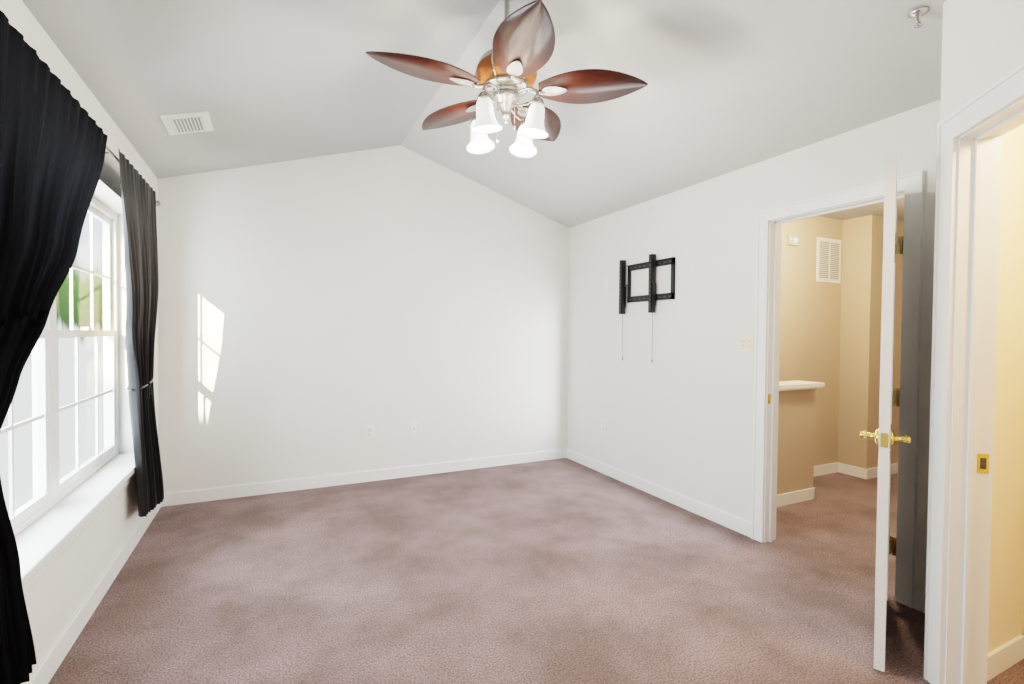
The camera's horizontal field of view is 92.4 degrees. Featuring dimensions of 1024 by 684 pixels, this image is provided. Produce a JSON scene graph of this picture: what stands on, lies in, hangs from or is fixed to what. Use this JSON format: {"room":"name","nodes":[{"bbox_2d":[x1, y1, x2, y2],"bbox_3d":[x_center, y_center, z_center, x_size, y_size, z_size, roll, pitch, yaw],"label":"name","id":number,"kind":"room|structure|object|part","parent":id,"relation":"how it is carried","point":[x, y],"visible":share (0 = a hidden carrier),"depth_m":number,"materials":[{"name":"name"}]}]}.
{"room":"empty bedroom","nodes":[
{"label":"empty bedroom","id":0,"kind":"room"},
{"bbox_2d":[0,0,158,683],"bbox_3d":[-1.578,0.052,1.259,0.200,2.470,5.240,0,1,-26],"label":"wall","id":1,"kind":"structure","parent":0,"point":[57,592],"depth_m":2.36,"materials":[{"name":"paint"}]},
{"bbox_2d":[0,196,135,593],"bbox_3d":[-2.023,0.023,2.243,0.230,1.635,2.160,0,1,-26],"label":"window","id":2,"kind":"structure","parent":1,"relation":"in","point":[54,489],"depth_m":2.25,"materials":[{"name":"white plastic"}]},
{"bbox_2d":[0,212,111,516],"bbox_3d":[-2.095,-0.018,2.207,0.022,1.428,1.934,0,1,-26],"label":"window panel","id":3,"kind":"object","parent":2,"relation":"attached to","point":[65,379],"visible":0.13,"depth_m":2.50,"materials":[{"name":"clear glass"}]},
{"bbox_2d":[0,10,163,683],"bbox_3d":[-1.850,0.098,2.191,0.127,2.040,2.652,0,1,-26],"label":"curtains","id":4,"kind":"object","parent":1,"relation":"attached to","point":[53,143],"visible":1,"depth_m":1.58,"materials":[{"name":"black fabric"}]},
{"bbox_3d":[-1.815,-0.871,2.095,0.105,0.060,2.490,0,1,-26],"label":"rod","id":5,"kind":"part","parent":4,"relation":"part of","materials":[{"name":"silver metal"}]},
{"bbox_2d":[26,502,161,683],"bbox_3d":[-1.799,1.224,1.957,0.013,0.098,3.840,0,1,-26],"label":"baseboard","id":6,"kind":"structure","parent":1,"relation":"attached to","point":[50,663],"depth_m":2.21,"materials":[{"name":"white wood"}]},
{"bbox_2d":[158,145,568,492],"bbox_3d":[-1.081,-0.278,4.461,3.890,3.020,0.100,0,1,-26],"label":"wall","id":7,"kind":"structure","parent":0,"point":[316,315],"depth_m":4.25,"materials":[{"name":"paint"}]},
{"bbox_2d":[162,448,565,506],"bbox_3d":[-1.011,1.184,4.465,3.560,0.098,0.013,0,1,-26],"label":"baseboard","id":8,"kind":"structure","parent":7,"relation":"attached to","point":[260,488],"depth_m":4.25,"materials":[{"name":"white wood"}]},
{"bbox_2d":[366,425,374,438],"bbox_3d":[-1.252,0.793,4.342,0.072,0.117,0.010,0,1,-26],"label":"electrical outlet","id":9,"kind":"object","parent":7,"relation":"attached to","point":[370,429],"visible":1,"depth_m":4.34,"materials":[{"name":"white plastic"}]},
{"bbox_2d":[410,422,417,434],"bbox_3d":[-0.899,0.793,4.509,0.072,0.117,0.016,0,1,-26],"label":"outlet","id":10,"kind":"object","parent":7,"relation":"attached to","point":[413,428],"visible":1,"depth_m":4.51,"materials":[{"name":"white plastic"}]},
{"bbox_2d":[22,0,945,227],"bbox_3d":[1.571,-1.431,2.753,7.170,0.682,5.440,0,1,-26],"label":"ceiling","id":11,"kind":"structure","parent":0,"point":[733,85],"depth_m":2.60,"materials":[{"name":"paint"}]},
{"bbox_2d":[159,111,213,134],"bbox_3d":[-1.899,-1.283,2.884,0.231,0.077,0.290,0,1,-26],"label":"ceiling vent","id":12,"kind":"object","parent":11,"relation":"in","point":[185,123],"visible":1,"depth_m":2.85,"materials":[{"name":"white metal"}]},
{"bbox_2d":[366,0,647,157],"bbox_3d":[-0.070,-1.335,2.369,1.241,0.769,1.283,0,1,-26],"label":"ceiling fan","id":13,"kind":"object","parent":11,"relation":"hanging from","point":[514,60],"visible":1,"depth_m":2.29,"materials":[{"name":"wood"},{"name":"glass"},{"name":"brushed nickel"}]},
{"bbox_2d":[908,7,929,27],"bbox_3d":[1.604,-1.274,1.939,0.068,0.056,0.068,0,1,-26],"label":"sprinkler","id":14,"kind":"object","parent":11,"relation":"attached to","point":[917,13],"visible":1,"depth_m":1.93,"materials":[{"name":"silver metal"}]},
{"bbox_2d":[48,458,1023,683],"bbox_3d":[1.545,1.337,2.805,7.170,0.100,5.440,0,1,-26],"label":"floor","id":15,"kind":"structure","parent":0,"point":[561,571],"depth_m":2.51,"materials":[{"name":"carpet"}]},
{"bbox_2d":[567,99,940,592],"bbox_3d":[1.786,0.052,2.892,0.100,2.470,5.240,0,1,-26],"label":"wall","id":16,"kind":"structure","parent":0,"point":[676,414],"depth_m":3.62,"materials":[{"name":"paint"}]},
{"bbox_2d":[601,419,605,432],"bbox_3d":[0.865,0.796,4.663,0.010,0.117,0.072,0,1,-26],"label":"electrical outlet","id":17,"kind":"object","parent":16,"relation":"attached to","point":[603,425],"visible":1,"depth_m":4.66,"materials":[{"name":"white plastic"}]},
{"bbox_2d":[619,254,674,361],"bbox_3d":[1.109,-0.275,4.100,0.058,0.883,0.618,0,1,-26],"label":"mount","id":18,"kind":"object","parent":16,"relation":"attached to","point":[652,297],"visible":0.98,"depth_m":4.02,"materials":[{"name":"black metal"}]},
{"bbox_2d":[566,448,750,537],"bbox_3d":[1.080,1.207,4.217,0.013,0.098,2.248,0,1,-26],"label":"baseboard","id":19,"kind":"structure","parent":16,"relation":"attached to","point":[740,525],"depth_m":3.87,"materials":[{"name":"white wood"}]},
{"bbox_2d":[739,334,754,351],"bbox_3d":[1.552,0.009,3.250,0.009,0.117,0.118,0,1,-26],"label":"double light switch","id":20,"kind":"object","parent":16,"relation":"attached to","point":[746,342],"visible":1,"depth_m":3.25,"materials":[{"name":"beige plastic"}]},
{"bbox_2d":[751,170,924,607],"bbox_3d":[1.827,0.229,2.808,0.146,2.121,0.895,0,1,-26],"label":"door frame","id":21,"kind":"structure","parent":16,"relation":"attached to","point":[910,191],"depth_m":2.71,"materials":[{"name":"white wood"}]},
{"bbox_2d":[860,151,910,671],"bbox_3d":[1.674,0.275,2.196,0.163,2.025,0.738,1,1,38],"label":"hall door","id":22,"kind":"structure","parent":16,"relation":"in","point":[884,437],"depth_m":1.92,"materials":[{"name":"white paint"}]},
{"bbox_2d":[913,589,925,612],"bbox_3d":[2.022,1.255,2.276,0.013,0.092,0.276,0,1,-26],"label":"baseboard","id":23,"kind":"structure","parent":16,"relation":"attached to","point":[919,597],"depth_m":2.37,"materials":[{"name":"white wood"}]},
{"bbox_2d":[777,380,824,506],"bbox_3d":[2.093,0.799,3.886,0.840,0.945,0.220,0,1,-26],"label":"wall","id":24,"kind":"structure","parent":0,"point":[796,428],"depth_m":3.89,"materials":[{"name":"beige paint"}]},
{"bbox_2d":[779,215,903,468],"bbox_3d":[3.206,0.063,3.837,3.280,2.440,1.900,0,1,-26],"label":"wall","id":25,"kind":"structure","parent":0,"point":[830,335],"depth_m":4.61,"materials":[{"name":"beige paint"}]},
{"bbox_2d":[787,234,798,245],"bbox_3d":[2.526,-0.914,4.413,0.140,0.090,0.030,0,1,-26],"label":"smoke detector","id":26,"kind":"object","parent":25,"relation":"attached to","point":[792,240],"visible":0.98,"depth_m":4.40,"materials":[{"name":"white plastic"}]},
{"bbox_2d":[814,462,841,476],"bbox_3d":[2.265,1.219,4.345,2.030,0.092,0.013,0,1,-26],"label":"baseboard","id":27,"kind":"structure","parent":25,"relation":"attached to","point":[830,468],"depth_m":4.71,"materials":[{"name":"white wood"}]},
{"bbox_2d":[816,237,840,283],"bbox_3d":[3.007,-0.772,4.659,0.360,0.415,0.013,0,1,-26],"label":"air vent","id":28,"kind":"object","parent":25,"relation":"in","point":[828,265],"visible":1,"depth_m":4.65,"materials":[{"name":"white metal"}]},
{"bbox_2d":[862,463,897,478],"bbox_3d":[3.578,1.224,4.693,0.663,0.092,0.013,0,1,-26],"label":"baseboard","id":29,"kind":"structure","parent":25,"relation":"attached to","point":[869,473],"depth_m":4.59,"materials":[{"name":"white wood"}]},
{"bbox_2d":[940,0,1023,120],"bbox_3d":[1.869,-0.119,1.016,1.391,2.884,1.800,0,1,-26],"label":"wall","id":30,"kind":"structure","parent":0,"point":[982,45],"depth_m":1.69,"materials":[{"name":"paint"}]},
{"bbox_2d":[924,62,1023,683],"bbox_3d":[1.560,0.245,1.411,0.148,2.136,0.952,1,1,15],"label":"door frame","id":31,"kind":"structure","parent":30,"relation":"attached to","point":[971,132],"depth_m":1.78,"materials":[{"name":"white wood"}]},
{"bbox_2d":[988,124,1023,652],"bbox_3d":[1.930,0.097,1.933,0.440,2.420,0.012,0,1,-26],"label":"wall","id":32,"kind":"structure","parent":0,"point":[1006,609],"depth_m":1.90,"materials":[{"name":"paint"}]},
{"bbox_2d":[987,633,1023,680],"bbox_3d":[1.911,1.261,1.937,0.410,0.092,0.013,0,1,-26],"label":"baseboard","id":33,"kind":"structure","parent":32,"relation":"attached to","point":[1005,656],"depth_m":1.96,"materials":[{"name":"white wood"}]},
{"label":"outside","id":34,"kind":"structure","parent":0,"visible":0},
{"bbox_2d":[0,213,103,513],"bbox_3d":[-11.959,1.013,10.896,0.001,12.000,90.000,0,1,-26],"label":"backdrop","id":35,"kind":"structure","parent":34,"point":[62,368],"depth_m":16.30,"materials":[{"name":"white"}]}
]}

